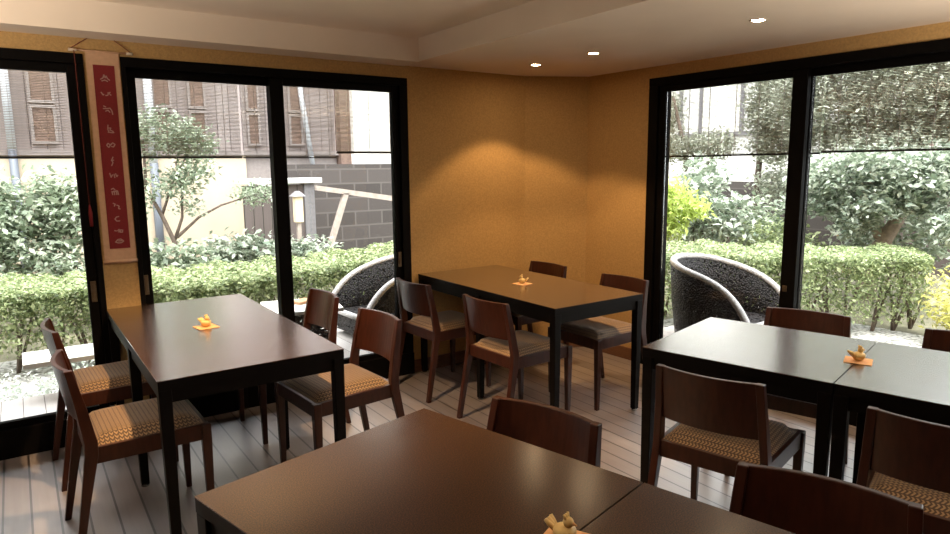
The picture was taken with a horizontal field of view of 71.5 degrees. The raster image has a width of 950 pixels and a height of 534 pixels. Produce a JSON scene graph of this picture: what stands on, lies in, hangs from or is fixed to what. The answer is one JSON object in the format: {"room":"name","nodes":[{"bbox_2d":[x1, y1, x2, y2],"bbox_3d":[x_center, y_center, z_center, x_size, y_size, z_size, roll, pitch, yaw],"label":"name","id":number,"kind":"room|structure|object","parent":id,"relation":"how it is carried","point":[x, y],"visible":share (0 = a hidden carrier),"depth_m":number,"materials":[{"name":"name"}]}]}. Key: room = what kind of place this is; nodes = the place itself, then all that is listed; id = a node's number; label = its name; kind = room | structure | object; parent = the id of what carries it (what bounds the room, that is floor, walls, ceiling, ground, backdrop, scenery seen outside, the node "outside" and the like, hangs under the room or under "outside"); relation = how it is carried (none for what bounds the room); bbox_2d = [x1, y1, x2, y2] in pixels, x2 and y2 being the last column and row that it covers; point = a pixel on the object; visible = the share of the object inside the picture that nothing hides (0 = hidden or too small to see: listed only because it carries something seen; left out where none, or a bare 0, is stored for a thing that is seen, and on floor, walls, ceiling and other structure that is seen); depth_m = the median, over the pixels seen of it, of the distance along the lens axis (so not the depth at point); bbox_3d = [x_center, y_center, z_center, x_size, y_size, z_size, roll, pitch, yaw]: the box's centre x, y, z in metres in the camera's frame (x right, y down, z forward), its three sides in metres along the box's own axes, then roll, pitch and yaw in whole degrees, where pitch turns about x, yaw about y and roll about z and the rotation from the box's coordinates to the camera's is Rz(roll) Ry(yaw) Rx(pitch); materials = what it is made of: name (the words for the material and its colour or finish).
{"room":"cafe","nodes":[
{"label":"cafe","id":0,"kind":"room"},
{"bbox_2d":[0,31,524,405],"bbox_3d":[-1.894,-0.135,3.574,5.540,2.085,0.140,-7,11,-34],"label":"wall","id":1,"kind":"structure","parent":0,"point":[466,129],"depth_m":4.61,"materials":[{"name":"paint"}]},
{"bbox_2d":[0,69,73,158],"bbox_3d":[-2.869,-0.786,3.039,1.868,0.569,0.012,-7,11,-34],"label":"bamboo blind","id":2,"kind":"object","parent":1,"relation":"attached to","point":[42,75],"visible":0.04,"depth_m":3.44,"materials":[{"name":"wood"}]},
{"bbox_2d":[0,48,115,460],"bbox_3d":[-2.849,0.017,2.912,2.097,2.005,0.160,-7,11,-34],"label":"window frame","id":3,"kind":"structure","parent":1,"relation":"in","point":[24,436],"depth_m":3.36,"materials":[{"name":"black metal"}]},
{"bbox_2d":[68,38,137,263],"bbox_3d":[-1.878,-0.584,3.402,0.286,1.141,0.053,-7,11,-34],"label":"scroll","id":4,"kind":"object","parent":1,"relation":"hanging from","point":[103,70],"visible":1,"depth_m":3.41,"materials":[{"name":"paper"}]},
{"bbox_2d":[135,79,241,157],"bbox_3d":[-1.707,-0.919,3.836,0.658,0.569,0.012,-7,11,-34],"label":"bamboo blind","id":5,"kind":"object","parent":1,"relation":"attached to","point":[163,82],"visible":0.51,"depth_m":3.86,"materials":[{"name":"brown wood"}]},
{"bbox_2d":[120,57,414,417],"bbox_3d":[-1.164,-0.177,4.068,1.678,2.005,0.160,-7,11,-34],"label":"window frame","id":6,"kind":"structure","parent":1,"relation":"in","point":[274,79],"depth_m":3.96,"materials":[{"name":"black metal"}]},
{"bbox_2d":[240,85,335,157],"bbox_3d":[-1.183,-0.981,4.207,0.608,0.569,0.012,-7,11,-34],"label":"bamboo blind","id":7,"kind":"object","parent":1,"relation":"attached to","point":[327,102],"visible":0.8,"depth_m":4.24,"materials":[{"name":"wood"}]},
{"bbox_2d":[335,90,390,153],"bbox_3d":[-0.636,-1.057,4.568,0.708,0.538,0.012,-7,11,-34],"label":"bamboo blind","id":8,"kind":"object","parent":1,"relation":"attached to","point":[368,114],"visible":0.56,"depth_m":4.49,"materials":[{"name":"wood"}]},
{"bbox_2d":[415,350,475,372],"bbox_3d":[-0.018,0.651,4.913,1.000,0.090,0.015,-7,11,-34],"label":"baseboard","id":9,"kind":"structure","parent":1,"relation":"attached to","point":[443,360],"depth_m":4.76,"materials":[{"name":"brown wood"}]},
{"bbox_2d":[95,0,533,37],"bbox_3d":[-0.486,-0.973,0.426,4.465,0.225,6.680,-7,11,-34],"label":"ceiling","id":10,"kind":"structure","parent":0,"point":[408,18],"depth_m":3.38,"materials":[{"name":"paint"}]},
{"bbox_2d":[0,0,418,65],"bbox_3d":[-2.288,-1.170,3.021,4.465,0.143,0.360,-7,11,-34],"label":"beam","id":11,"kind":"structure","parent":10,"relation":"attached to","point":[90,19],"depth_m":3.42,"materials":[{"name":"paint"}]},
{"bbox_2d":[0,347,855,533],"bbox_3d":[0.306,1.285,1.235,6.250,0.050,6.550,-7,11,-34],"label":"floor","id":12,"kind":"structure","parent":0,"point":[32,500],"depth_m":3.31,"materials":[{"name":"grey wood"}]},
{"bbox_2d":[40,318,178,491],"bbox_3d":[-1.790,0.605,3.231,0.503,0.725,0.429,-7,11,-37],"label":"dining chair","id":13,"kind":"object","parent":12,"relation":"on","point":[109,382],"visible":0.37,"depth_m":3.09,"materials":[{"name":"brown wood"}]},
{"bbox_2d":[73,360,146,392],"bbox_3d":[-1.763,0.533,3.242,0.392,0.064,0.380,-7,11,-37],"label":"seat cushion","id":14,"kind":"object","parent":13,"relation":"on","point":[114,377],"depth_m":3.12,"materials":[{"name":"brown fabric"}]},
{"bbox_2d":[50,349,214,533],"bbox_3d":[-1.381,0.688,2.666,0.503,0.725,0.429,-7,11,-36],"label":"dining chair","id":15,"kind":"object","parent":12,"relation":"on","point":[129,429],"visible":0.88,"depth_m":2.55,"materials":[{"name":"brown wood"}]},
{"bbox_2d":[89,397,202,445],"bbox_3d":[-1.353,0.616,2.676,0.392,0.064,0.380,-7,11,-36],"label":"seat cushion","id":16,"kind":"object","parent":15,"relation":"on","point":[134,423],"depth_m":2.59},
{"bbox_2d":[106,294,345,533],"bbox_3d":[-1.243,0.625,3.152,0.700,0.700,1.480,-7,11,-34],"label":"dining table","id":17,"kind":"object","parent":12,"relation":"on","point":[253,344],"visible":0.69,"depth_m":2.72,"materials":[{"name":"paint"}]},
{"bbox_2d":[193,323,219,329],"bbox_3d":[-1.257,0.279,3.085,0.092,0.003,0.092,-9,12,-42],"label":"coaster","id":18,"kind":"object","parent":17,"relation":"on","point":[200,327],"visible":0.96,"depth_m":3.07,"materials":[{"name":"wood"}]},
{"bbox_2d":[198,314,210,326],"bbox_3d":[-1.263,0.249,3.084,0.067,0.058,0.048,4,10,25],"label":"bird ornament","id":19,"kind":"object","parent":18,"relation":"on","point":[205,322],"visible":1,"depth_m":3.07,"materials":[{"name":"metal"}]},
{"bbox_2d":[237,288,350,444],"bbox_3d":[-1.032,0.525,3.708,0.503,0.725,0.429,-7,11,-36],"label":"dining chair","id":20,"kind":"object","parent":12,"relation":"on","point":[321,309],"visible":0.41,"depth_m":3.75,"materials":[{"name":"brown wood"}]},
{"bbox_2d":[274,307,404,462],"bbox_3d":[-0.626,0.607,3.147,0.503,0.725,0.429,-8,11,-39],"label":"dining chair","id":21,"kind":"object","parent":12,"relation":"on","point":[375,331],"visible":0.83,"depth_m":3.08,"materials":[{"name":"brown wood"}]},
{"bbox_2d":[281,363,388,402],"bbox_3d":[-0.654,0.542,3.114,0.392,0.064,0.380,-8,11,-39],"label":"seat cushion","id":22,"kind":"object","parent":21,"relation":"on","point":[362,385],"depth_m":3.02,"materials":[{"name":"brown fabric"}]},
{"bbox_2d":[194,408,642,533],"bbox_3d":[-0.119,0.858,1.573,0.735,0.700,0.722,7,12,41],"label":"dining table","id":23,"kind":"object","parent":12,"relation":"on","point":[423,471],"visible":0.83,"depth_m":1.52,"materials":[{"name":"paint"}]},
{"bbox_2d":[395,277,490,402],"bbox_3d":[-0.221,0.426,4.295,0.504,0.725,0.429,-7,11,-37],"label":"dining chair","id":24,"kind":"object","parent":12,"relation":"on","point":[432,325],"visible":0.84,"depth_m":4.13,"materials":[{"name":"brown wood"}]},
{"bbox_2d":[406,310,464,330],"bbox_3d":[-0.193,0.354,4.306,0.392,0.064,0.380,-7,11,-37],"label":"seat cushion","id":25,"kind":"object","parent":24,"relation":"on","point":[450,320],"depth_m":4.21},
{"bbox_2d":[457,294,571,418],"bbox_3d":[0.220,0.508,3.736,0.503,0.725,0.429,-7,11,-38],"label":"dining chair","id":26,"kind":"object","parent":12,"relation":"on","point":[506,347],"visible":0.93,"depth_m":3.61,"materials":[{"name":"brown wood"}]},
{"bbox_2d":[473,330,564,355],"bbox_3d":[0.247,0.436,3.747,0.392,0.064,0.380,-7,11,-38],"label":"seat cushion","id":27,"kind":"object","parent":26,"relation":"on","point":[529,343],"depth_m":3.66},
{"bbox_2d":[484,261,568,377],"bbox_3d":[0.367,0.352,4.741,0.503,0.725,0.429,-7,11,-35],"label":"dining chair","id":28,"kind":"object","parent":12,"relation":"on","point":[553,269],"visible":0.25,"depth_m":4.74,"materials":[{"name":"brown wood"}]},
{"bbox_2d":[418,265,642,410],"bbox_3d":[0.289,0.446,4.221,0.672,0.700,1.412,-7,11,-34],"label":"dining table","id":29,"kind":"object","parent":12,"relation":"on","point":[554,300],"visible":0.8,"depth_m":3.83,"materials":[{"name":"paint"}]},
{"bbox_2d":[512,282,531,285],"bbox_3d":[0.295,0.104,4.125,0.092,0.003,0.092,-9,12,-42],"label":"coaster","id":30,"kind":"object","parent":29,"relation":"on","point":[518,283],"visible":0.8,"depth_m":4.12,"materials":[{"name":"wood"}]},
{"bbox_2d":[518,274,528,283],"bbox_3d":[0.301,0.075,4.118,0.067,0.058,0.048,4,10,25],"label":"bird ornament","id":31,"kind":"object","parent":30,"relation":"on","point":[521,280],"visible":1,"depth_m":4.11,"materials":[{"name":"metal"}]},
{"bbox_2d":[487,395,601,466],"bbox_3d":[0.074,0.803,1.835,0.429,0.725,0.503,7,11,39],"label":"dining chair","id":32,"kind":"object","parent":12,"relation":"on","point":[564,432],"visible":0.34,"depth_m":1.95,"materials":[{"name":"brown wood"}]},
{"bbox_2d":[548,273,648,410],"bbox_3d":[0.787,0.441,4.136,0.503,0.725,0.429,-7,11,-36],"label":"dining chair","id":33,"kind":"object","parent":12,"relation":"on","point":[599,333],"visible":0.62,"depth_m":4.02,"materials":[{"name":"brown wood"}]},
{"bbox_2d":[561,316,631,338],"bbox_3d":[0.757,0.376,4.104,0.392,0.064,0.380,-7,11,-36],"label":"seat cushion","id":34,"kind":"object","parent":33,"relation":"on","point":[599,327],"depth_m":4.00,"materials":[{"name":"brown fabric"}]},
{"bbox_2d":[581,483,794,533],"bbox_3d":[0.433,0.927,1.086,0.735,0.700,0.722,7,12,41],"label":"dining table","id":35,"kind":"object","parent":12,"relation":"on","point":[648,509],"visible":1,"depth_m":1.38,"materials":[{"name":"paint"}]},
{"bbox_2d":[544,527,588,533],"bbox_3d":[0.177,0.540,1.303,0.092,0.003,0.092,5,10,30],"label":"coaster","id":36,"kind":"object","parent":35,"relation":"on","point":[548,531],"visible":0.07,"depth_m":1.33,"materials":[{"name":"paper"}]},
{"bbox_2d":[544,512,576,533],"bbox_3d":[0.171,0.510,1.303,0.067,0.058,0.048,6,11,35],"label":"bird ornament","id":37,"kind":"object","parent":36,"relation":"on","point":[567,526],"visible":1,"depth_m":1.29,"materials":[{"name":"wood"}]},
{"bbox_2d":[648,364,805,499],"bbox_3d":[0.933,0.698,2.464,0.429,0.725,0.503,7,11,40],"label":"dining chair","id":38,"kind":"object","parent":12,"relation":"on","point":[721,423],"visible":0.83,"depth_m":2.31,"materials":[{"name":"brown wood"}]},
{"bbox_2d":[663,420,797,464],"bbox_3d":[0.956,0.625,2.481,0.380,0.064,0.392,7,11,40],"label":"seat cushion","id":39,"kind":"object","parent":38,"relation":"on","point":[683,441],"depth_m":2.36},
{"bbox_2d":[640,317,876,483],"bbox_3d":[1.175,0.663,2.759,0.702,0.700,0.690,7,12,41],"label":"dining table","id":40,"kind":"object","parent":12,"relation":"on","point":[800,365],"visible":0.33,"depth_m":2.60,"materials":[{"name":"paint"}]},
{"bbox_2d":[843,356,872,365],"bbox_3d":[1.430,0.350,2.462,0.092,0.003,0.092,5,10,33],"label":"coaster","id":41,"kind":"object","parent":40,"relation":"on","point":[848,359],"visible":0.96,"depth_m":2.45,"materials":[{"name":"wood"}]},
{"bbox_2d":[847,345,865,360],"bbox_3d":[1.423,0.320,2.456,0.067,0.058,0.048,-2,9,-10],"label":"bird ornament","id":42,"kind":"object","parent":41,"relation":"on","point":[858,355],"visible":1,"depth_m":2.45,"materials":[{"name":"metal"}]},
{"bbox_2d":[725,307,851,475],"bbox_3d":[1.472,0.599,3.071,0.429,0.725,0.503,7,11,39],"label":"dining chair","id":43,"kind":"object","parent":12,"relation":"on","point":[790,318],"visible":0.24,"depth_m":3.14,"materials":[{"name":"brown wood"}]},
{"bbox_2d":[729,461,923,533],"bbox_3d":[0.665,0.870,1.365,0.429,0.725,0.503,6,11,35],"label":"dining chair","id":44,"kind":"object","parent":12,"relation":"on","point":[794,501],"visible":0.96,"depth_m":1.51,"materials":[{"name":"brown wood"}]},
{"bbox_2d":[829,342,949,480],"bbox_3d":[1.702,0.729,2.294,0.702,0.700,0.690,7,12,41],"label":"dining table","id":45,"kind":"object","parent":12,"relation":"on","point":[913,382],"visible":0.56,"depth_m":2.23,"materials":[{"name":"paint"}]},
{"bbox_2d":[856,406,949,533],"bbox_3d":[1.433,0.759,2.033,0.429,0.725,0.503,7,11,40],"label":"dining chair","id":46,"kind":"object","parent":12,"relation":"on","point":[906,458],"visible":0.8,"depth_m":1.90,"materials":[{"name":"brown wood"}]},
{"bbox_2d":[869,472,949,518],"bbox_3d":[1.455,0.686,2.049,0.380,0.064,0.392,7,11,40],"label":"seat cushion","id":47,"kind":"object","parent":46,"relation":"on","point":[936,504],"depth_m":1.96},
{"bbox_2d":[922,328,949,351],"bbox_3d":[1.948,0.664,2.619,0.429,0.725,0.503,7,11,40],"label":"dining chair","id":48,"kind":"object","parent":12,"relation":"on","point":[934,339],"visible":0.18,"depth_m":2.81,"materials":[{"name":"brown wood"}]},
{"bbox_2d":[524,76,588,336],"bbox_3d":[0.610,-0.409,5.201,0.496,2.085,0.250,-2,9,-7],"label":"wall","id":49,"kind":"structure","parent":0,"point":[556,107],"depth_m":5.03,"materials":[{"name":"paint"}]},
{"bbox_2d":[561,340,582,346],"bbox_3d":[0.636,0.597,5.223,0.496,0.090,0.015,-2,9,-7],"label":"baseboard","id":50,"kind":"structure","parent":49,"relation":"attached to","point":[572,344],"depth_m":5.24,"materials":[{"name":"brown wood"}]},
{"bbox_2d":[405,0,949,76],"bbox_3d":[2.101,-1.208,2.252,1.885,0.365,6.750,-7,11,-34],"label":"ceiling","id":51,"kind":"structure","parent":0,"point":[558,35],"depth_m":3.33,"materials":[{"name":"paint"}]},
{"bbox_2d":[587,52,599,54],"bbox_3d":[0.700,-1.262,3.901,0.080,0.004,0.080,-7,11,-34],"label":"recessed light","id":52,"kind":"object","parent":51,"relation":"in","point":[588,53],"visible":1,"depth_m":3.90,"materials":[{"name":"white"}]},
{"bbox_2d":[669,86,723,157],"bbox_3d":[1.486,-1.054,4.555,0.012,0.585,0.508,-7,11,-36],"label":"bamboo blind","id":53,"kind":"object","parent":51,"relation":"hanging from","point":[688,154],"visible":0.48,"depth_m":4.52,"materials":[{"name":"white wood"}]},
{"bbox_2d":[749,18,767,22],"bbox_3d":[1.305,-1.135,3.039,0.080,0.004,0.080,-7,11,-34],"label":"recessed light","id":54,"kind":"object","parent":51,"relation":"in","point":[757,20],"visible":1,"depth_m":3.04,"materials":[{"name":"white"}]},
{"bbox_2d":[722,76,824,155],"bbox_3d":[1.834,-0.986,4.093,0.012,0.580,0.643,-7,11,-36],"label":"bamboo blind","id":55,"kind":"object","parent":51,"relation":"hanging from","point":[813,152],"visible":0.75,"depth_m":4.14,"materials":[{"name":"brown wood"}]},
{"bbox_2d":[821,62,949,152],"bbox_3d":[2.460,-0.867,3.258,0.012,0.572,1.443,-7,11,-36],"label":"bamboo blind","id":56,"kind":"object","parent":51,"relation":"hanging from","point":[880,149],"visible":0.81,"depth_m":3.56,"materials":[{"name":"brown wood"}]},
{"bbox_2d":[585,21,949,347],"bbox_3d":[2.792,-0.037,2.656,0.140,2.085,6.350,-7,11,-36],"label":"wall","id":57,"kind":"structure","parent":0,"point":[618,102],"depth_m":4.75,"materials":[{"name":"paint"}]},
{"bbox_2d":[602,345,630,359],"bbox_3d":[1.033,0.622,5.034,0.015,0.090,0.590,-7,11,-36],"label":"baseboard","id":58,"kind":"structure","parent":57,"relation":"attached to","point":[624,352],"depth_m":4.95,"materials":[{"name":"brown wood"}]},
{"bbox_2d":[640,38,949,426],"bbox_3d":[2.158,-0.121,3.490,0.160,2.008,3.030,-7,11,-36],"label":"window frame","id":59,"kind":"structure","parent":57,"relation":"in","point":[804,72],"depth_m":3.86,"materials":[{"name":"black metal"}]},
{"label":"outside","id":60,"kind":"structure","parent":0,"visible":0},
{"bbox_2d":[0,328,372,421],"bbox_3d":[-2.619,0.744,3.944,6.000,0.050,1.080,-7,11,-34],"label":"deck","id":61,"kind":"object","parent":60,"point":[47,403],"depth_m":3.67,"materials":[{"name":"white wood"}]},
{"bbox_2d":[260,299,343,339],"bbox_3d":[-1.194,0.432,4.567,0.500,0.350,0.440,-4,9,-22],"label":"wicker side table","id":62,"kind":"object","parent":61,"relation":"on","point":[272,305],"visible":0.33,"depth_m":4.44,"materials":[{"name":"white"}]},
{"bbox_2d":[294,298,306,304],"bbox_3d":[-1.206,0.239,4.605,0.100,0.018,0.140,5,10,32],"label":"book","id":63,"kind":"object","parent":62,"relation":"on","point":[301,301],"visible":0.51,"depth_m":4.56,"materials":[{"name":"beige paper"}]},
{"bbox_2d":[332,254,394,333],"bbox_3d":[-0.664,0.200,5.138,0.806,0.584,0.635,-7,11,-37],"label":"wicker armchair","id":64,"kind":"object","parent":61,"relation":"on","point":[383,298],"visible":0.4,"depth_m":5.23,"materials":[{"name":"black wicker"}]},
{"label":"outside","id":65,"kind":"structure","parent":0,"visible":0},
{"bbox_2d":[663,325,676,337],"bbox_3d":[2.722,0.707,3.853,1.010,0.050,3.700,-7,11,-36],"label":"deck","id":66,"kind":"object","parent":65,"point":[669,330],"depth_m":5.11,"materials":[{"name":"white"}]},
{"bbox_2d":[670,253,779,331],"bbox_3d":[1.807,0.227,4.811,0.635,0.584,0.806,-7,11,-36],"label":"wicker armchair","id":67,"kind":"object","parent":66,"relation":"on","point":[696,297],"visible":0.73,"depth_m":4.82,"materials":[{"name":"black wicker"}]},
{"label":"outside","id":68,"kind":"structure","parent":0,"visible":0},
{"bbox_2d":[0,233,949,361],"bbox_3d":[-0.197,-0.117,10.924,36.000,0.100,30.000,-7,11,-34],"label":"ground","id":69,"kind":"structure","parent":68,"point":[903,327],"depth_m":6.49,"materials":[{"name":"soil"}]},
{"bbox_2d":[0,165,41,325],"bbox_3d":[-4.452,-0.132,5.726,1.286,1.598,0.861,-7,11,-34],"label":"shrub","id":70,"kind":"object","parent":69,"relation":"on","point":[9,229],"visible":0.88,"depth_m":5.78,"materials":[{"name":"green plant"}]},
{"bbox_2d":[0,163,86,325],"bbox_3d":[-3.963,-0.171,6.071,1.110,1.558,0.943,-7,11,-34],"label":"shrub","id":71,"kind":"object","parent":69,"relation":"on","point":[59,221],"visible":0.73,"depth_m":6.01,"materials":[{"name":"green plant"}]},
{"bbox_2d":[0,360,94,400],"bbox_3d":[-2.425,0.801,4.736,7.200,0.012,2.130,-7,11,-34],"label":"gravel bed","id":72,"kind":"object","parent":69,"relation":"on","point":[5,367],"depth_m":4.84,"materials":[{"name":"white gravel"}]},
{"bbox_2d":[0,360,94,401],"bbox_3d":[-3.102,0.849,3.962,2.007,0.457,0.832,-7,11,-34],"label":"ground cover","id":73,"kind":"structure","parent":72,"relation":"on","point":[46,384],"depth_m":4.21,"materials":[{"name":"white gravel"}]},
{"bbox_2d":[22,343,93,369],"bbox_3d":[-2.147,0.689,4.046,1.000,0.438,0.300,-7,11,-34],"label":"garden bench","id":74,"kind":"object","parent":72,"relation":"on","point":[35,359],"visible":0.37,"depth_m":3.79,"materials":[{"name":"white stone"}]},
{"bbox_2d":[0,240,392,373],"bbox_3d":[-2.830,0.376,5.249,6.076,0.714,1.743,-7,11,-34],"label":"clipped hedge","id":75,"kind":"object","parent":72,"relation":"on","point":[191,283],"visible":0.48,"depth_m":5.03,"materials":[{"name":"green plant"}]},
{"bbox_2d":[74,236,220,286],"bbox_3d":[-3.102,0.124,6.383,1.325,0.872,0.774,-7,11,-34],"label":"shrub","id":76,"kind":"object","parent":69,"relation":"on","point":[157,259],"visible":0.36,"depth_m":6.40,"materials":[{"name":"green plant"}]},
{"bbox_2d":[0,69,338,297],"bbox_3d":[-5.795,-1.898,7.199,8.950,4.660,0.635,-7,11,-34],"label":"wooden building","id":77,"kind":"structure","parent":69,"relation":"on","point":[230,215],"depth_m":8.63,"materials":[{"name":"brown wood"}]},
{"bbox_2d":[28,71,51,100],"bbox_3d":[-4.994,-2.134,7.563,0.200,0.440,0.040,-7,11,-34],"label":"shutter","id":78,"kind":"object","parent":77,"relation":"hanging from","point":[35,71],"depth_m":7.56,"materials":[{"name":"brown wood"}]},
{"bbox_2d":[32,108,55,140],"bbox_3d":[-4.989,-1.650,7.638,0.200,0.380,0.040,-7,11,-34],"label":"shutter","id":79,"kind":"object","parent":77,"relation":"hanging from","point":[32,108],"depth_m":7.62,"materials":[{"name":"brown wood"}]},
{"bbox_2d":[153,80,168,103],"bbox_3d":[-3.947,-2.255,8.281,0.170,0.440,0.040,-7,11,-34],"label":"shutter","id":80,"kind":"object","parent":77,"relation":"hanging from","point":[160,80],"depth_m":8.27,"materials":[{"name":"brown wood"}]},
{"bbox_2d":[189,82,203,106],"bbox_3d":[-3.607,-2.294,8.515,0.160,0.440,0.040,-7,11,-34],"label":"shutter","id":81,"kind":"object","parent":77,"relation":"hanging from","point":[194,82],"depth_m":8.51,"materials":[{"name":"brown wood"}]},
{"bbox_2d":[191,113,205,140],"bbox_3d":[-3.602,-1.810,8.589,0.160,0.380,0.040,-7,11,-34],"label":"shutter","id":82,"kind":"object","parent":77,"relation":"hanging from","point":[191,113],"depth_m":8.57,"materials":[{"name":"brown wood"}]},
{"bbox_2d":[247,85,256,107],"bbox_3d":[-3.024,-2.361,8.915,0.120,0.440,0.040,-7,11,-34],"label":"shutter","id":83,"kind":"object","parent":77,"relation":"hanging from","point":[247,85],"depth_m":8.91,"materials":[{"name":"brown wood"}]},
{"bbox_2d":[249,115,258,142],"bbox_3d":[-3.019,-1.877,8.989,0.120,0.380,0.040,-7,11,-34],"label":"shutter","id":84,"kind":"object","parent":77,"relation":"hanging from","point":[252,141],"depth_m":8.97,"materials":[{"name":"brown wood"}]},
{"bbox_2d":[290,88,299,109],"bbox_3d":[-2.539,-2.417,9.247,0.140,0.440,0.040,-7,11,-34],"label":"shutter","id":85,"kind":"object","parent":77,"relation":"hanging from","point":[292,88],"depth_m":9.24,"materials":[{"name":"brown wood"}]},
{"bbox_2d":[291,117,301,143],"bbox_3d":[-2.535,-1.933,9.322,0.140,0.380,0.040,-7,11,-34],"label":"shutter","id":86,"kind":"object","parent":77,"relation":"hanging from","point":[292,135],"depth_m":9.31,"materials":[{"name":"brown wood"}]},
{"bbox_2d":[138,103,289,292],"bbox_3d":[-2.716,-0.559,6.647,1.680,2.123,0.678,-7,11,-34],"label":"tree","id":87,"kind":"object","parent":69,"relation":"on","point":[180,175],"visible":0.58,"depth_m":6.42,"materials":[{"name":"green plant"}]},
{"bbox_2d":[201,226,343,273],"bbox_3d":[-2.191,-0.036,7.221,0.689,0.912,1.663,7,12,42],"label":"shrub","id":88,"kind":"object","parent":69,"relation":"on","point":[246,248],"visible":0.64,"depth_m":6.89,"materials":[{"name":"green plant"}]},
{"bbox_2d":[234,178,321,289],"bbox_3d":[-2.402,-0.417,8.210,1.020,1.360,0.240,-7,11,-34],"label":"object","id":89,"kind":"object","parent":69,"relation":"on","point":[260,217],"visible":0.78,"depth_m":8.10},
{"bbox_2d":[290,191,304,293],"bbox_3d":[-2.056,-0.278,7.747,0.150,1.220,0.150,-7,11,-34],"label":"lantern","id":90,"kind":"object","parent":69,"relation":"on","point":[297,195],"visible":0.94,"depth_m":7.66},
{"bbox_2d":[287,164,392,271],"bbox_3d":[-0.324,-0.881,10.537,5.500,1.530,0.200,-7,11,-34],"label":"wall","id":91,"kind":"structure","parent":69,"relation":"on","point":[365,221],"depth_m":9.43,"materials":[{"name":"grey brick"}]},
{"bbox_2d":[315,185,391,269],"bbox_3d":[-1.353,-0.449,8.647,1.600,1.270,0.060,-7,11,-34],"label":"rail","id":92,"kind":"object","parent":69,"relation":"on","point":[345,193],"visible":0.43,"depth_m":8.34,"materials":[{"name":"beige wood"}]},
{"bbox_2d":[334,89,390,163],"bbox_3d":[-0.853,-3.208,10.438,3.040,3.150,0.700,-7,11,-34],"label":"building","id":93,"kind":"structure","parent":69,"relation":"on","point":[341,158],"depth_m":9.66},
{"bbox_2d":[665,168,716,279],"bbox_3d":[2.210,-0.383,7.431,1.030,1.451,0.602,5,11,34],"label":"shrub","id":94,"kind":"object","parent":69,"relation":"on","point":[683,207],"visible":0.39,"depth_m":7.24,"materials":[{"name":"green plant"}]},
{"bbox_2d":[669,90,749,251],"bbox_3d":[3.181,-1.410,9.742,1.692,2.752,1.022,7,12,41],"label":"tree","id":95,"kind":"object","parent":69,"relation":"on","point":[683,159],"visible":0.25,"depth_m":9.50,"materials":[{"name":"green plant"}]},
{"bbox_2d":[669,151,772,248],"bbox_3d":[2.897,-0.598,8.071,1.178,1.667,1.577,-7,11,-34],"label":"shrub","id":96,"kind":"object","parent":69,"relation":"on","point":[724,214],"visible":0.7,"depth_m":7.88,"materials":[{"name":"green plant"}]},
{"bbox_2d":[736,78,813,228],"bbox_3d":[4.377,-1.486,9.432,1.258,2.982,1.381,-6,10,-29],"label":"tree","id":97,"kind":"object","parent":69,"relation":"on","point":[776,182],"visible":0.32,"depth_m":9.39,"materials":[{"name":"green plant"}]},
{"bbox_2d":[730,210,828,268],"bbox_3d":[3.379,-0.275,7.464,0.764,0.728,1.179,-7,11,-34],"label":"shrub","id":98,"kind":"object","parent":69,"relation":"on","point":[772,236],"visible":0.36,"depth_m":7.42,"materials":[{"name":"green plant"}]},
{"bbox_2d":[669,72,903,189],"bbox_3d":[3.933,-3.689,15.270,0.450,5.560,10.800,-7,11,-34],"label":"building","id":99,"kind":"structure","parent":69,"relation":"on","point":[745,163],"depth_m":13.36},
{"bbox_2d":[702,84,740,132],"bbox_3d":[5.015,-3.393,13.408,0.015,1.280,0.890,-7,11,-34],"label":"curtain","id":100,"kind":"object","parent":99,"relation":"hanging from","point":[724,107],"depth_m":13.41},
{"bbox_2d":[663,306,923,347],"bbox_3d":[2.703,0.676,5.231,2.400,0.012,2.850,-7,11,-34],"label":"gravel bed","id":101,"kind":"object","parent":69,"relation":"on","point":[858,331],"visible":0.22,"depth_m":5.69,"materials":[{"name":"white gravel"}]},
{"bbox_2d":[917,265,949,329],"bbox_3d":[3.954,0.310,5.293,0.823,0.844,0.713,-7,11,-34],"label":"shrub","id":102,"kind":"object","parent":101,"relation":"on","point":[944,304],"visible":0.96,"depth_m":5.35,"materials":[{"name":"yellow plant"}]},
{"bbox_2d":[664,238,934,330],"bbox_3d":[2.332,0.147,6.314,3.604,0.749,1.247,3,9,20],"label":"clipped hedge","id":103,"kind":"object","parent":69,"relation":"on","point":[769,256],"visible":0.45,"depth_m":5.72,"materials":[{"name":"green plant"}]},
{"bbox_2d":[669,187,949,292],"bbox_3d":[3.932,-0.397,8.261,0.867,1.196,4.009,-6,10,-32],"label":"shrub","id":104,"kind":"object","parent":69,"relation":"on","point":[910,228],"visible":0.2,"depth_m":7.40,"materials":[{"name":"green plant"}]},
{"bbox_2d":[695,181,948,257],"bbox_3d":[5.990,-0.591,9.416,0.150,1.180,6.600,-7,11,-34],"label":"wall","id":105,"kind":"structure","parent":69,"relation":"on","point":[816,223],"depth_m":10.37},
{"bbox_2d":[754,62,949,274],"bbox_3d":[4.784,-1.536,7.754,1.719,3.577,3.222,-3,9,-14],"label":"tree","id":106,"kind":"object","parent":69,"relation":"on","point":[823,112],"visible":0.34,"depth_m":7.47,"materials":[{"name":"green plant"}]},
{"bbox_2d":[774,133,949,300],"bbox_3d":[4.201,-0.466,6.811,1.328,1.790,2.177,-7,11,-34],"label":"tree","id":107,"kind":"object","parent":69,"relation":"on","point":[892,176],"visible":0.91,"depth_m":6.50,"materials":[{"name":"green plant"}]},
{"bbox_2d":[883,195,949,276],"bbox_3d":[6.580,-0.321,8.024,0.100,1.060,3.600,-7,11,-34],"label":"shrub","id":108,"kind":"object","parent":69,"relation":"on","point":[944,261],"visible":0.02,"depth_m":8.70,"materials":[{"name":"green plant"}]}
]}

